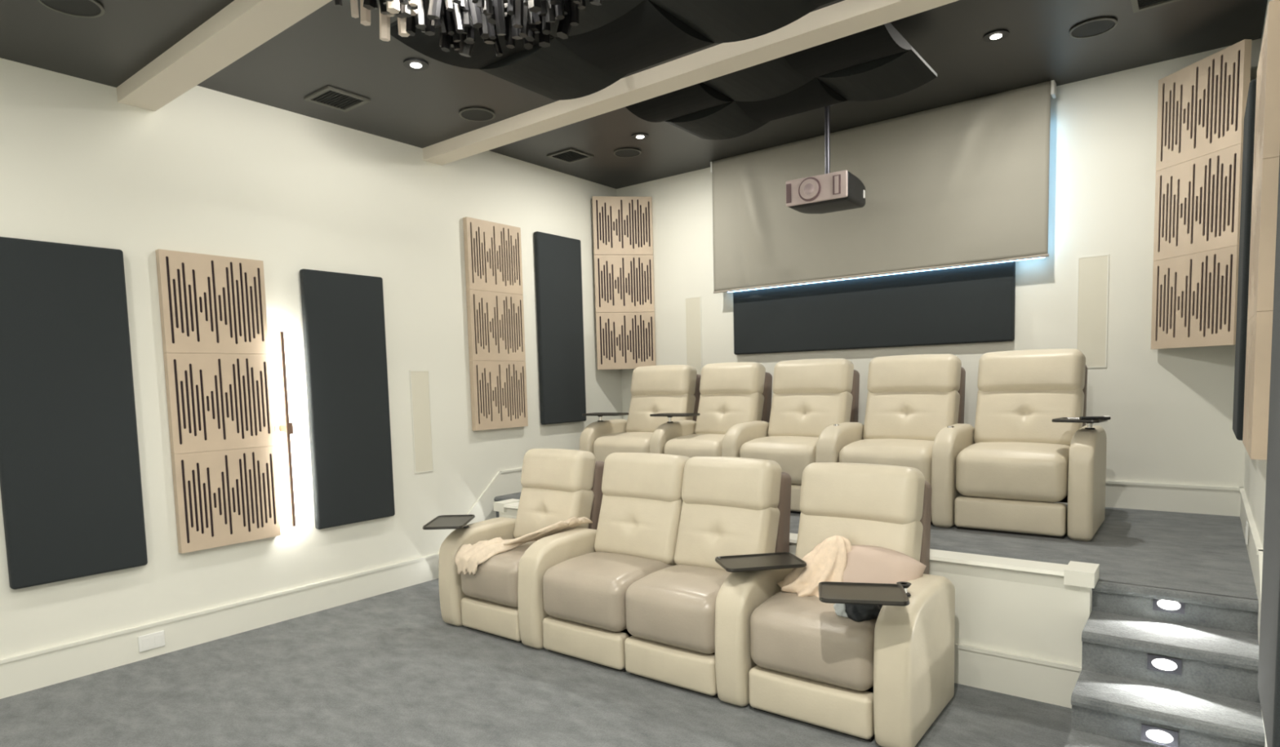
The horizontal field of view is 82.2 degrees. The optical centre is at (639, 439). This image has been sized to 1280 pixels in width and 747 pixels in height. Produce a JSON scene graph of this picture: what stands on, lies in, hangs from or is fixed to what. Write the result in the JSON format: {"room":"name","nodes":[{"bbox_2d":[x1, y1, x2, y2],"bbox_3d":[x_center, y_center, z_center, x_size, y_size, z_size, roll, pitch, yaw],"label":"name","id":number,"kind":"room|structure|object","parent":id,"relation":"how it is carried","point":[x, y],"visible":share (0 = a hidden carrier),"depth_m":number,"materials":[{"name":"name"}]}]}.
{"room":"home theater","nodes":[
{"label":"home theater","id":0,"kind":"room"},
{"bbox_2d":[0,57,622,659],"bbox_3d":[-2.891,-0.554,4.918,0.150,3.982,8.600,2,6,38],"label":"wall","id":1,"kind":"structure","parent":0,"point":[207,171],"depth_m":5.21,"materials":[{"name":"paint"}]},
{"bbox_2d":[0,236,147,589],"bbox_3d":[-3.296,-0.155,4.231,0.060,1.925,0.660,2,6,38],"label":"fabric panel","id":2,"kind":"object","parent":1,"relation":"attached to","point":[71,487],"visible":1,"depth_m":4.20,"materials":[{"name":"black fabric"}]},
{"bbox_2d":[137,630,164,652],"bbox_3d":[-3.067,1.269,4.608,0.012,0.100,0.145,2,6,38],"label":"wall outlet","id":3,"kind":"object","parent":1,"relation":"attached to","point":[154,640],"visible":1,"depth_m":4.60,"materials":[{"name":"white plastic"}]},
{"bbox_2d":[142,638,149,648],"bbox_3d":[-3.084,1.271,4.578,0.003,0.056,0.036,2,6,38],"label":"socket","id":4,"kind":"object","parent":3,"relation":"attached to","point":[145,642],"depth_m":4.58,"materials":[{"name":"white plastic"}]},
{"bbox_2d":[154,635,161,644],"bbox_3d":[-3.043,1.266,4.632,0.003,0.056,0.036,2,6,38],"label":"socket","id":5,"kind":"object","parent":3,"relation":"attached to","point":[157,638],"depth_m":4.63,"materials":[{"name":"white plastic"}]},
{"bbox_2d":[155,248,269,354],"bbox_3d":[-2.804,-0.889,4.844,0.050,0.639,0.640,2,6,38],"label":"acoustic panel","id":6,"kind":"structure","parent":1,"relation":"attached to","point":[209,304],"depth_m":4.81,"materials":[{"name":"brown wood"}]},
{"bbox_2d":[163,352,275,453],"bbox_3d":[-2.787,-0.250,4.894,0.050,0.639,0.640,2,6,38],"label":"acoustic panel","id":7,"kind":"structure","parent":1,"relation":"attached to","point":[216,402],"depth_m":4.85,"materials":[{"name":"brown wood"}]},
{"bbox_2d":[170,445,280,553],"bbox_3d":[-2.771,0.388,4.944,0.050,0.639,0.640,2,6,38],"label":"acoustic panel","id":8,"kind":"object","parent":1,"relation":"attached to","point":[223,497],"depth_m":4.91,"materials":[{"name":"brown wood"}]},
{"bbox_2d":[0,467,522,698],"bbox_3d":[-2.783,0.911,4.980,0.024,0.848,8.600,2,6,38],"label":"baseboard","id":9,"kind":"structure","parent":1,"relation":"attached to","point":[33,670],"depth_m":4.93,"materials":[{"name":"white paint"}]},
{"bbox_2d":[274,331,296,526],"bbox_3d":[-2.513,-0.068,5.201,0.130,1.380,0.090,2,6,38],"label":"sconce","id":10,"kind":"object","parent":1,"relation":"attached to","point":[286,428],"visible":1,"depth_m":5.18,"materials":[{"name":"brown metal"}]},
{"bbox_2d":[299,268,395,528],"bbox_3d":[-2.223,-0.306,5.621,0.060,1.905,0.655,2,6,38],"label":"fabric panel","id":11,"kind":"object","parent":1,"relation":"attached to","point":[343,314],"visible":1,"depth_m":5.57,"materials":[{"name":"black fabric"}]},
{"bbox_2d":[409,369,434,473],"bbox_3d":[-1.838,-0.150,6.177,0.006,0.860,0.194,2,6,38],"label":"wall speaker","id":12,"kind":"object","parent":1,"relation":"attached to","point":[419,380],"visible":1,"depth_m":6.17,"materials":[{"name":"white paint"}]},
{"bbox_2d":[462,217,523,294],"bbox_3d":[-1.336,-1.665,6.719,0.050,0.625,0.640,2,6,38],"label":"tile","id":13,"kind":"structure","parent":1,"relation":"attached to","point":[492,250],"depth_m":6.68,"materials":[{"name":"brown wood"}]},
{"bbox_2d":[466,288,525,360],"bbox_3d":[-1.320,-1.040,6.769,0.050,0.625,0.640,2,6,38],"label":"tile","id":14,"kind":"structure","parent":1,"relation":"attached to","point":[495,320],"depth_m":6.72,"materials":[{"name":"brown wood"}]},
{"bbox_2d":[469,360,528,431],"bbox_3d":[-1.304,-0.415,6.818,0.050,0.625,0.640,2,6,38],"label":"tile","id":15,"kind":"structure","parent":1,"relation":"attached to","point":[498,388],"depth_m":6.77,"materials":[{"name":"brown wood"}]},
{"bbox_2d":[533,231,586,424],"bbox_3d":[-0.800,-1.107,7.438,0.060,1.880,0.635,2,6,38],"label":"fabric panel","id":16,"kind":"object","parent":1,"relation":"attached to","point":[557,259],"visible":1,"depth_m":7.38,"materials":[{"name":"black fabric"}]},
{"bbox_2d":[0,578,1071,746],"bbox_3d":[-0.923,1.496,2.969,5.455,0.100,7.600,2,6,38],"label":"floor","id":17,"kind":"structure","parent":0,"point":[387,669],"depth_m":3.84,"materials":[{"name":"grey carpet"}]},
{"bbox_2d":[493,496,519,517],"bbox_3d":[-1.277,0.871,6.451,0.617,0.618,0.658,2,6,38],"label":"staircase","id":18,"kind":"structure","parent":17,"relation":"on","point":[496,499],"depth_m":6.78,"materials":[{"name":"grey carpet"}]},
{"bbox_2d":[438,448,604,648],"bbox_3d":[-0.737,0.676,5.141,0.968,1.184,0.984,2,6,38],"label":"recliner","id":19,"kind":"object","parent":17,"relation":"on","point":[504,598],"visible":0.78,"depth_m":4.99,"materials":[{"name":"beige leather"}]},
{"bbox_2d":[422,514,475,529],"bbox_3d":[-1.319,0.592,5.086,0.270,0.060,0.440,-2,5,0],"label":"tray","id":20,"kind":"object","parent":19,"relation":"on","point":[442,522],"visible":1,"depth_m":5.06,"materials":[{"name":"black plastic"}]},
{"bbox_2d":[460,538,535,607],"bbox_3d":[-0.823,0.891,5.030,0.578,0.345,0.668,2,6,38],"label":"seat cushion","id":21,"kind":"object","parent":19,"relation":"on","point":[494,584],"depth_m":4.75,"materials":[{"name":"leather"}]},
{"bbox_2d":[454,516,592,575],"bbox_3d":[-0.771,0.702,4.905,0.924,0.350,0.214,-2,5,-11],"label":"throw blanket","id":22,"kind":"object","parent":19,"relation":"on","point":[467,559],"visible":0.95,"depth_m":4.84,"materials":[{"name":"beige fabric"}]},
{"bbox_2d":[513,487,594,538],"bbox_3d":[-0.623,0.545,5.275,0.584,0.440,0.256,2,-12,38],"label":"cushion","id":23,"kind":"object","parent":19,"relation":"on","point":[539,508],"depth_m":5.16,"materials":[{"name":"beige leather"}]},
{"bbox_2d":[542,452,689,671],"bbox_3d":[-0.094,0.698,4.648,0.641,1.184,0.983,2,6,38],"label":"recliner","id":24,"kind":"object","parent":17,"relation":"on","point":[584,596],"visible":0.77,"depth_m":4.51,"materials":[{"name":"beige leather"}]},
{"bbox_2d":[542,551,673,631],"bbox_3d":[-0.184,0.913,4.540,0.633,0.345,0.668,2,6,38],"label":"seat cushion","id":25,"kind":"object","parent":24,"relation":"on","point":[584,593],"depth_m":4.32,"materials":[{"name":"leather"}]},
{"bbox_2d":[594,494,682,565],"bbox_3d":[0.016,0.567,4.784,0.639,0.440,0.257,2,-12,38],"label":"cushion","id":26,"kind":"object","parent":24,"relation":"on","point":[641,526],"depth_m":4.64,"materials":[{"name":"beige leather"}]},
{"bbox_2d":[624,456,793,706],"bbox_3d":[0.477,0.718,4.209,0.786,1.184,0.984,2,6,38],"label":"recliner","id":27,"kind":"object","parent":17,"relation":"on","point":[688,621],"visible":0.87,"depth_m":4.02,"materials":[{"name":"beige leather"}]},
{"bbox_2d":[625,564,731,653],"bbox_3d":[0.316,0.930,4.155,0.600,0.345,0.668,2,6,38],"label":"seat cushion","id":28,"kind":"object","parent":27,"relation":"on","point":[670,610],"depth_m":3.93,"materials":[{"name":"leather"}]},
{"bbox_2d":[674,501,779,570],"bbox_3d":[0.516,0.584,4.400,0.606,0.440,0.256,2,-12,38],"label":"cushion","id":29,"kind":"object","parent":27,"relation":"on","point":[708,531],"depth_m":4.28,"materials":[{"name":"beige leather"}]},
{"bbox_2d":[715,551,806,572],"bbox_3d":[0.615,0.647,3.764,0.420,0.057,0.270,-2,5,-9],"label":"tray","id":30,"kind":"object","parent":27,"relation":"on","point":[783,560],"visible":1,"depth_m":3.75,"materials":[{"name":"black plastic"}]},
{"bbox_2d":[498,511,1092,666],"bbox_3d":[0.541,0.946,4.867,4.195,0.623,0.125,2,6,38],"label":"platform","id":31,"kind":"object","parent":17,"relation":"on","point":[1047,623],"visible":0.07,"depth_m":3.71,"materials":[{"name":"paint"}]},
{"bbox_2d":[493,498,1099,590],"bbox_3d":[0.534,0.619,4.843,4.235,0.102,0.210,2,6,38],"label":"trim","id":32,"kind":"structure","parent":31,"relation":"attached to","point":[1073,575],"depth_m":3.74,"materials":[{"name":"white paint"}]},
{"bbox_2d":[499,492,1257,599],"bbox_3d":[1.289,0.854,5.820,5.455,0.618,2.305,2,6,38],"label":"platform","id":33,"kind":"object","parent":31,"relation":"on","point":[1195,553],"visible":0.04,"depth_m":4.25,"materials":[{"name":"grey carpet"}]},
{"bbox_2d":[579,364,701,462],"bbox_3d":[0.079,-0.104,6.905,0.940,1.184,0.984,2,6,38],"label":"recliner","id":34,"kind":"object","parent":33,"relation":"on","point":[661,388],"visible":0.61,"depth_m":6.85,"materials":[{"name":"beige leather"}]},
{"bbox_2d":[582,412,628,421],"bbox_3d":[-0.322,-0.205,6.873,0.400,0.080,0.240,1,5,31],"label":"tray","id":35,"kind":"object","parent":34,"relation":"on","point":[600,415],"visible":1,"depth_m":6.84,"materials":[{"name":"black plastic"}]},
{"bbox_2d":[593,431,653,462],"bbox_3d":[-0.005,0.110,6.793,0.666,0.345,0.668,2,6,38],"label":"seat cushion","id":36,"kind":"object","parent":34,"relation":"on","point":[605,443],"depth_m":6.59,"materials":[{"name":"beige leather"}]},
{"bbox_2d":[625,393,695,432],"bbox_3d":[0.194,-0.236,7.037,0.672,0.440,0.257,2,-12,38],"label":"cushion","id":37,"kind":"object","parent":34,"relation":"on","point":[642,405],"depth_m":6.94,"materials":[{"name":"beige leather"}]},
{"bbox_2d":[649,413,700,422],"bbox_3d":[0.304,-0.183,6.392,0.400,0.080,0.240,2,5,35],"label":"tray","id":38,"kind":"object","parent":34,"relation":"on","point":[669,415],"visible":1,"depth_m":6.39,"materials":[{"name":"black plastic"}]},
{"bbox_2d":[664,361,772,457],"bbox_3d":[0.745,-0.081,6.394,0.734,1.184,0.984,2,6,38],"label":"recliner","id":39,"kind":"object","parent":33,"relation":"on","point":[735,403],"visible":0.56,"depth_m":6.40,"materials":[{"name":"beige leather"}]},
{"bbox_2d":[664,433,724,457],"bbox_3d":[0.599,0.131,6.329,0.586,0.345,0.668,2,6,38],"label":"seat cushion","id":40,"kind":"object","parent":39,"relation":"on","point":[691,446],"depth_m":6.08,"materials":[{"name":"beige leather"}]},
{"bbox_2d":[694,392,764,434],"bbox_3d":[0.799,-0.215,6.573,0.592,0.440,0.256,2,-12,38],"label":"cushion","id":41,"kind":"object","parent":39,"relation":"on","point":[718,411],"depth_m":6.46,"materials":[{"name":"beige leather"}]},
{"bbox_2d":[739,358,863,513],"bbox_3d":[1.365,-0.060,5.918,0.822,1.184,0.984,2,6,38],"label":"recliner","id":42,"kind":"object","parent":33,"relation":"on","point":[810,397],"visible":0.61,"depth_m":5.90,"materials":[{"name":"beige leather"}]},
{"bbox_2d":[739,435,817,484],"bbox_3d":[1.210,0.152,5.859,0.653,0.345,0.668,2,6,38],"label":"seat cushion","id":43,"kind":"object","parent":42,"relation":"on","point":[793,454],"depth_m":5.57,"materials":[{"name":"beige leather"}]},
{"bbox_2d":[767,391,852,437],"bbox_3d":[1.410,-0.194,6.103,0.659,0.440,0.257,2,-12,38],"label":"cushion","id":44,"kind":"object","parent":42,"relation":"on","point":[793,413],"depth_m":5.99,"materials":[{"name":"beige leather"}]},
{"bbox_2d":[839,353,974,528],"bbox_3d":[2.012,-0.038,5.420,0.805,1.184,0.984,2,6,38],"label":"recliner","id":45,"kind":"object","parent":33,"relation":"on","point":[913,400],"visible":0.77,"depth_m":5.38,"materials":[{"name":"beige leather"}]},
{"bbox_2d":[839,438,933,485],"bbox_3d":[1.866,0.175,5.356,0.656,0.345,0.668,2,6,38],"label":"seat cushion","id":46,"kind":"object","parent":45,"relation":"on","point":[917,453],"depth_m":5.10,"materials":[{"name":"beige leather"}]},
{"bbox_2d":[862,389,959,440],"bbox_3d":[2.065,-0.171,5.600,0.662,0.440,0.257,2,-12,38],"label":"cushion","id":47,"kind":"object","parent":45,"relation":"on","point":[900,414],"depth_m":5.49,"materials":[{"name":"beige leather"}]},
{"bbox_2d":[954,348,1106,541],"bbox_3d":[2.648,-0.016,4.931,0.795,1.184,0.984,2,6,38],"label":"recliner","id":48,"kind":"object","parent":33,"relation":"on","point":[1018,455],"visible":0.99,"depth_m":4.75,"materials":[{"name":"beige leather"}]},
{"bbox_2d":[955,441,1070,502],"bbox_3d":[2.502,0.197,4.867,0.646,0.345,0.668,2,6,38],"label":"seat cushion","id":49,"kind":"object","parent":48,"relation":"on","point":[1012,471],"depth_m":4.62,"materials":[{"name":"beige leather"}]},
{"bbox_2d":[973,387,1084,445],"bbox_3d":[2.702,-0.149,5.111,0.652,0.440,0.257,2,-12,38],"label":"cushion","id":50,"kind":"object","parent":48,"relation":"on","point":[1023,415],"depth_m":5.01,"materials":[{"name":"beige leather"}]},
{"bbox_2d":[1051,417,1107,429],"bbox_3d":[2.706,-0.093,4.514,0.248,0.070,0.260,-6,6,-44],"label":"tray","id":51,"kind":"object","parent":48,"relation":"on","point":[1067,420],"visible":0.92,"depth_m":4.46,"materials":[{"name":"black plastic"}]},
{"bbox_2d":[1079,415,1111,419],"bbox_3d":[2.766,-0.131,4.460,0.160,0.023,0.042,0,5,17],"label":"remote control","id":52,"kind":"object","parent":51,"relation":"on","point":[1105,417],"visible":0.95,"depth_m":4.44,"materials":[{"name":"black plastic"}]},
{"bbox_2d":[954,642,1081,708],"bbox_3d":[0.501,1.155,4.824,4.195,0.215,0.024,2,6,38],"label":"baseboard","id":53,"kind":"structure","parent":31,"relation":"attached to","point":[1049,682],"depth_m":3.73,"materials":[{"name":"white paint"}]},
{"bbox_2d":[748,462,955,746],"bbox_3d":[1.113,0.740,3.721,0.808,1.184,0.984,2,6,38],"label":"recliner","id":54,"kind":"object","parent":17,"relation":"on","point":[886,678],"visible":0.78,"depth_m":3.46,"materials":[{"name":"beige leather"}]},
{"bbox_2d":[750,591,877,691],"bbox_3d":[0.953,0.952,3.667,0.625,0.345,0.668,2,6,38],"label":"seat cushion","id":55,"kind":"object","parent":54,"relation":"on","point":[801,642],"depth_m":3.41,"materials":[{"name":"leather"}]},
{"bbox_2d":[777,535,852,597],"bbox_3d":[0.886,0.638,3.736,0.389,0.306,0.241,2,6,38],"label":"throw blanket","id":56,"kind":"object","parent":54,"relation":"on","point":[827,562],"visible":0.77,"depth_m":3.68,"materials":[{"name":"beige fabric"}]},
{"bbox_2d":[833,603,882,622],"bbox_3d":[1.030,0.760,3.409,0.216,0.149,0.204,2,6,38],"label":"cloth bag","id":57,"kind":"object","parent":54,"relation":"on","point":[856,612],"visible":0.35,"depth_m":3.34,"materials":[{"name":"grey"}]},
{"bbox_2d":[833,603,848,617],"bbox_3d":[0.936,0.779,3.397,0.080,0.079,0.050,2,6,38],"label":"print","id":58,"kind":"object","parent":57,"relation":"attached to","point":[841,610],"depth_m":3.38,"materials":[{"name":"white"}]},
{"bbox_2d":[793,511,923,568],"bbox_3d":[1.153,0.606,3.911,0.631,0.440,0.256,2,-12,38],"label":"cushion","id":59,"kind":"object","parent":54,"relation":"on","point":[902,532],"depth_m":3.79,"materials":[{"name":"beige leather"}]},
{"bbox_2d":[817,581,911,605],"bbox_3d":[0.982,0.677,3.176,0.408,0.070,0.374,0,5,13],"label":"tray","id":60,"kind":"object","parent":54,"relation":"on","point":[843,593],"visible":1,"depth_m":3.12,"materials":[{"name":"black plastic"}]},
{"bbox_2d":[842,545,926,583],"bbox_3d":[1.171,0.681,3.643,0.459,0.298,0.246,1,5,30],"label":"throw pillow","id":61,"kind":"object","parent":54,"relation":"on","point":[865,563],"visible":0.52,"depth_m":3.56,"materials":[{"name":"beige fabric"}]},
{"bbox_2d":[1064,580,1265,746],"bbox_3d":[2.187,1.049,3.045,0.639,0.618,1.033,2,6,38],"label":"staircase","id":62,"kind":"structure","parent":17,"relation":"on","point":[1215,701],"depth_m":3.11,"materials":[{"name":"grey carpet"}]},
{"bbox_2d":[1141,723,1178,746],"bbox_3d":[2.067,1.181,2.918,0.120,0.068,0.010,2,6,38],"label":"step light","id":63,"kind":"object","parent":62,"relation":"attached to","point":[1150,734],"visible":1,"depth_m":2.92,"materials":[{"name":"grey"}]},
{"bbox_2d":[1146,653,1182,675],"bbox_3d":[2.247,0.965,3.144,0.120,0.068,0.010,2,6,38],"label":"step light","id":64,"kind":"object","parent":62,"relation":"attached to","point":[1154,662],"visible":1,"depth_m":3.14,"materials":[{"name":"grey"}]},
{"bbox_2d":[1152,598,1185,613],"bbox_3d":[2.455,0.767,3.405,0.120,0.068,0.010,2,6,38],"label":"step light","id":65,"kind":"object","parent":62,"relation":"attached to","point":[1157,604],"visible":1,"depth_m":3.40,"materials":[{"name":"grey plastic"}]},
{"bbox_2d":[0,0,1267,188],"bbox_3d":[-0.716,-2.266,3.071,5.455,0.392,8.600,2,6,38],"label":"ceiling","id":66,"kind":"structure","parent":0,"point":[330,46],"depth_m":4.75,"materials":[{"name":"black paint"}]},
{"bbox_2d":[37,0,104,17],"bbox_3d":[-2.664,-2.041,3.431,0.260,0.012,0.260,2,6,38],"label":"ceiling speaker","id":67,"kind":"object","parent":66,"relation":"attached to","point":[79,8],"visible":1,"depth_m":3.46,"materials":[{"name":"grey metal"}]},
{"bbox_2d":[116,0,331,111],"bbox_3d":[-0.919,-2.085,2.815,5.455,0.251,0.200,2,6,38],"label":"ceiling beam","id":68,"kind":"structure","parent":66,"relation":"attached to","point":[242,26],"depth_m":3.77,"materials":[{"name":"beige paint"}]},
{"bbox_2d":[303,85,370,111],"bbox_3d":[-2.073,-2.328,5.024,0.310,0.012,0.310,2,6,38],"label":"ceiling vent","id":69,"kind":"object","parent":66,"relation":"in","point":[329,96],"visible":1,"depth_m":5.02,"materials":[{"name":"grey metal"}]},
{"bbox_2d":[403,58,428,70],"bbox_3d":[-1.379,-2.307,4.516,0.150,0.011,0.150,2,6,38],"label":"recessed light","id":70,"kind":"object","parent":66,"relation":"in","point":[411,64],"visible":1,"depth_m":4.50,"materials":[{"name":"black plastic"}]},
{"bbox_2d":[333,0,602,57],"bbox_3d":[-0.713,-1.989,2.985,1.160,0.430,1.185,2,6,38],"label":"chandelier","id":71,"kind":"object","parent":66,"relation":"hanging from","point":[524,19],"visible":1,"depth_m":3.26,"materials":[{"name":"silver"}]},
{"bbox_2d":[458,107,495,121],"bbox_3d":[-1.192,-2.379,5.372,0.260,0.012,0.260,2,6,38],"label":"ceiling speaker","id":72,"kind":"object","parent":66,"relation":"attached to","point":[477,114],"visible":1,"depth_m":5.37,"materials":[{"name":"grey metal"}]},
{"bbox_2d":[546,147,593,163],"bbox_3d":[-0.655,-2.658,6.881,0.310,0.012,0.310,2,6,38],"label":"ceiling vent","id":73,"kind":"object","parent":66,"relation":"in","point":[571,155],"visible":1,"depth_m":6.87,"materials":[{"name":"grey metal"}]},
{"bbox_2d":[390,0,835,100],"bbox_3d":[0.030,-2.181,3.549,2.460,0.178,1.250,2,6,38],"label":"cloud","id":74,"kind":"object","parent":66,"relation":"hanging from","point":[611,40],"visible":0.74,"depth_m":3.90,"materials":[{"name":"black plastic"}]},
{"bbox_2d":[613,147,641,157],"bbox_3d":[-0.117,-2.668,6.826,0.260,0.012,0.260,2,6,38],"label":"ceiling speaker","id":75,"kind":"object","parent":66,"relation":"attached to","point":[625,152],"visible":1,"depth_m":6.81,"materials":[{"name":"grey metal"}]},
{"bbox_2d":[615,149,639,156],"bbox_3d":[-0.117,-2.670,6.825,0.231,0.008,0.231,2,6,38],"label":"grille","id":76,"kind":"object","parent":75,"relation":"attached to","point":[620,153],"depth_m":6.83,"materials":[{"name":"black metal"}]},
{"bbox_2d":[631,133,648,139],"bbox_3d":[0.002,-2.637,6.385,0.150,0.011,0.150,2,6,38],"label":"recessed light","id":77,"kind":"object","parent":66,"relation":"in","point":[637,135],"visible":1,"depth_m":6.37,"materials":[{"name":"black plastic"}]},
{"bbox_2d":[422,0,958,164],"bbox_3d":[0.406,-2.394,4.525,5.455,0.264,0.190,2,6,38],"label":"ceiling beam","id":78,"kind":"structure","parent":66,"relation":"attached to","point":[844,18],"depth_m":4.54,"materials":[{"name":"beige paint"}]},
{"bbox_2d":[625,22,937,139],"bbox_3d":[0.905,-2.434,4.964,1.830,0.234,1.070,2,6,38],"label":"cloud","id":79,"kind":"object","parent":66,"relation":"hanging from","point":[877,63],"visible":0.84,"depth_m":4.84,"materials":[{"name":"black fabric"}]},
{"bbox_2d":[786,104,865,213],"bbox_3d":[1.458,-2.217,5.733,0.500,0.818,0.538,2,5,35],"label":"ceiling projector","id":80,"kind":"object","parent":66,"relation":"hanging from","point":[828,192],"visible":0.97,"depth_m":5.59,"materials":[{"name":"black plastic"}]},
{"bbox_2d":[786,183,791,203],"bbox_3d":[1.152,-1.905,5.681,0.041,0.145,0.005,2,5,34],"label":"vent","id":81,"kind":"object","parent":80,"relation":"attached to","point":[788,185],"depth_m":5.68,"materials":[{"name":"grey plastic"}]},
{"bbox_2d":[710,80,1056,293],"bbox_3d":[1.887,-2.049,6.350,2.970,1.276,0.186,2,6,38],"label":"screen","id":82,"kind":"object","parent":66,"relation":"hanging from","point":[963,183],"depth_m":6.11,"materials":[{"name":"grey fabric"}]},
{"bbox_2d":[982,29,1008,41],"bbox_3d":[2.259,-2.559,4.654,0.150,0.011,0.150,2,6,38],"label":"recessed light","id":83,"kind":"object","parent":66,"relation":"in","point":[996,35],"visible":1,"depth_m":4.64,"materials":[{"name":"black plastic"}]},
{"bbox_2d":[1068,17,1117,38],"bbox_3d":[2.827,-2.568,4.577,0.260,0.012,0.260,2,6,38],"label":"ceiling speaker","id":84,"kind":"object","parent":66,"relation":"attached to","point":[1097,26],"visible":1,"depth_m":4.57,"materials":[{"name":"grey"}]},
{"bbox_2d":[1130,0,1180,13],"bbox_3d":[2.980,-2.540,4.170,0.310,0.012,0.310,2,6,38],"label":"ceiling vent","id":85,"kind":"object","parent":66,"relation":"in","point":[1137,5],"visible":1,"depth_m":4.29,"materials":[{"name":"grey metal"}]},
{"bbox_2d":[616,38,1261,487],"bbox_3d":[1.996,-0.819,6.665,5.755,3.982,0.150,2,6,38],"label":"wall","id":86,"kind":"structure","parent":0,"point":[1171,411],"depth_m":5.42,"materials":[{"name":"paint"}]},
{"bbox_2d":[591,195,653,255],"bbox_3d":[-0.183,-2.268,7.794,0.630,0.602,0.050,-2,5,-8],"label":"tile","id":87,"kind":"structure","parent":86,"relation":"attached to","point":[622,225],"depth_m":7.77,"materials":[{"name":"brown wood"}]},
{"bbox_2d":[593,254,654,312],"bbox_3d":[-0.168,-1.664,7.842,0.630,0.602,0.050,-2,5,-8],"label":"tile","id":88,"kind":"structure","parent":86,"relation":"attached to","point":[624,283],"depth_m":7.82,"materials":[{"name":"brown wood"}]},
{"bbox_2d":[595,311,655,369],"bbox_3d":[-0.152,-1.060,7.889,0.630,0.602,0.050,-2,5,-8],"label":"tile","id":89,"kind":"structure","parent":86,"relation":"attached to","point":[624,340],"depth_m":7.87,"materials":[{"name":"brown wood"}]},
{"bbox_2d":[684,296,702,374],"bbox_3d":[0.560,-1.078,7.646,0.199,0.801,0.006,2,6,38],"label":"wall speaker","id":90,"kind":"object","parent":86,"relation":"attached to","point":[692,304],"visible":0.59,"depth_m":7.64,"materials":[{"name":"white paint"}]},
{"bbox_2d":[733,261,1015,355],"bbox_3d":[1.943,-1.128,6.538,2.530,0.635,0.060,2,6,38],"label":"fabric panel","id":91,"kind":"object","parent":86,"relation":"attached to","point":[975,304],"visible":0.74,"depth_m":6.38,"materials":[{"name":"black fabric"}]},
{"bbox_2d":[797,480,1244,516],"bbox_3d":[1.973,0.357,6.688,5.455,0.200,0.024,2,6,38],"label":"baseboard","id":92,"kind":"structure","parent":86,"relation":"attached to","point":[1180,498],"depth_m":5.26,"materials":[{"name":"white paint"}]},
{"bbox_2d":[1075,253,1109,368],"bbox_3d":[3.380,-0.952,5.483,0.200,0.830,0.006,2,6,38],"label":"wall speaker","id":93,"kind":"object","parent":86,"relation":"attached to","point":[1092,289],"visible":0.83,"depth_m":5.48,"materials":[{"name":"white paint"}]},
{"bbox_2d":[1151,244,1239,349],"bbox_3d":[3.716,-0.930,4.917,0.050,0.618,0.615,-2,5,-9],"label":"tile","id":94,"kind":"structure","parent":86,"relation":"attached to","point":[1194,300],"depth_m":4.88,"materials":[{"name":"brown wood"}]},
{"bbox_2d":[1153,142,1243,261],"bbox_3d":[3.700,-1.548,4.868,0.050,0.618,0.615,-2,5,-9],"label":"tile","id":95,"kind":"structure","parent":86,"relation":"attached to","point":[1197,201],"depth_m":4.83,"materials":[{"name":"brown wood"}]},
{"bbox_2d":[1155,39,1251,171],"bbox_3d":[3.684,-2.166,4.820,0.050,0.618,0.615,-2,5,-9],"label":"tile","id":96,"kind":"structure","parent":86,"relation":"attached to","point":[1202,104],"depth_m":4.77,"materials":[{"name":"brown wood"}]},
{"bbox_2d":[1244,0,1272,548],"bbox_3d":[1.553,-0.401,1.505,0.150,3.982,8.600,2,6,38],"label":"wall","id":97,"kind":"structure","parent":0,"point":[1255,472],"depth_m":3.84,"materials":[{"name":"paint"}]},
{"bbox_2d":[1232,79,1256,439],"bbox_3d":[3.441,-0.958,4.136,0.088,1.880,0.720,2,6,38],"label":"fabric panel","id":98,"kind":"object","parent":97,"relation":"attached to","point":[1250,113],"visible":0.46,"depth_m":3.91,"materials":[{"name":"black fabric"}]},
{"bbox_2d":[1244,520,1248,544],"bbox_3d":[3.362,0.517,4.064,0.012,0.120,0.080,2,6,38],"label":"wall outlet","id":99,"kind":"object","parent":97,"relation":"attached to","point":[1246,530],"visible":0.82,"depth_m":4.04,"materials":[{"name":"white plastic"}]},
{"bbox_2d":[1239,487,1266,746],"bbox_3d":[1.522,1.074,1.674,0.024,0.818,8.600,2,6,38],"label":"baseboard","id":100,"kind":"structure","parent":97,"relation":"attached to","point":[1255,548],"depth_m":3.62,"materials":[{"name":"white paint"}]},
{"bbox_2d":[1242,311,1273,459],"bbox_3d":[2.906,-0.260,3.452,0.062,0.625,0.900,2,6,38],"label":"tile","id":101,"kind":"structure","parent":97,"relation":"attached to","point":[1260,326],"depth_m":3.11,"materials":[{"name":"brown wood"}]},
{"bbox_2d":[1247,156,1279,321],"bbox_3d":[2.890,-0.885,3.403,0.062,0.625,0.900,2,6,38],"label":"tile","id":102,"kind":"structure","parent":97,"relation":"attached to","point":[1264,197],"depth_m":3.06,"materials":[{"name":"brown wood"}]},
{"bbox_2d":[1252,0,1279,195],"bbox_3d":[2.873,-1.510,3.354,0.062,0.625,0.900,2,6,38],"label":"tile","id":103,"kind":"structure","parent":97,"relation":"attached to","point":[1267,120],"depth_m":3.02,"materials":[{"name":"brown wood"}]},
{"bbox_2d":[1257,153,1279,746],"bbox_3d":[1.778,-0.125,1.992,0.070,1.905,0.640,2,6,38],"label":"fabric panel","id":104,"kind":"object","parent":97,"relation":"attached to","point":[1268,669],"visible":1,"depth_m":2.04,"materials":[{"name":"black fabric"}]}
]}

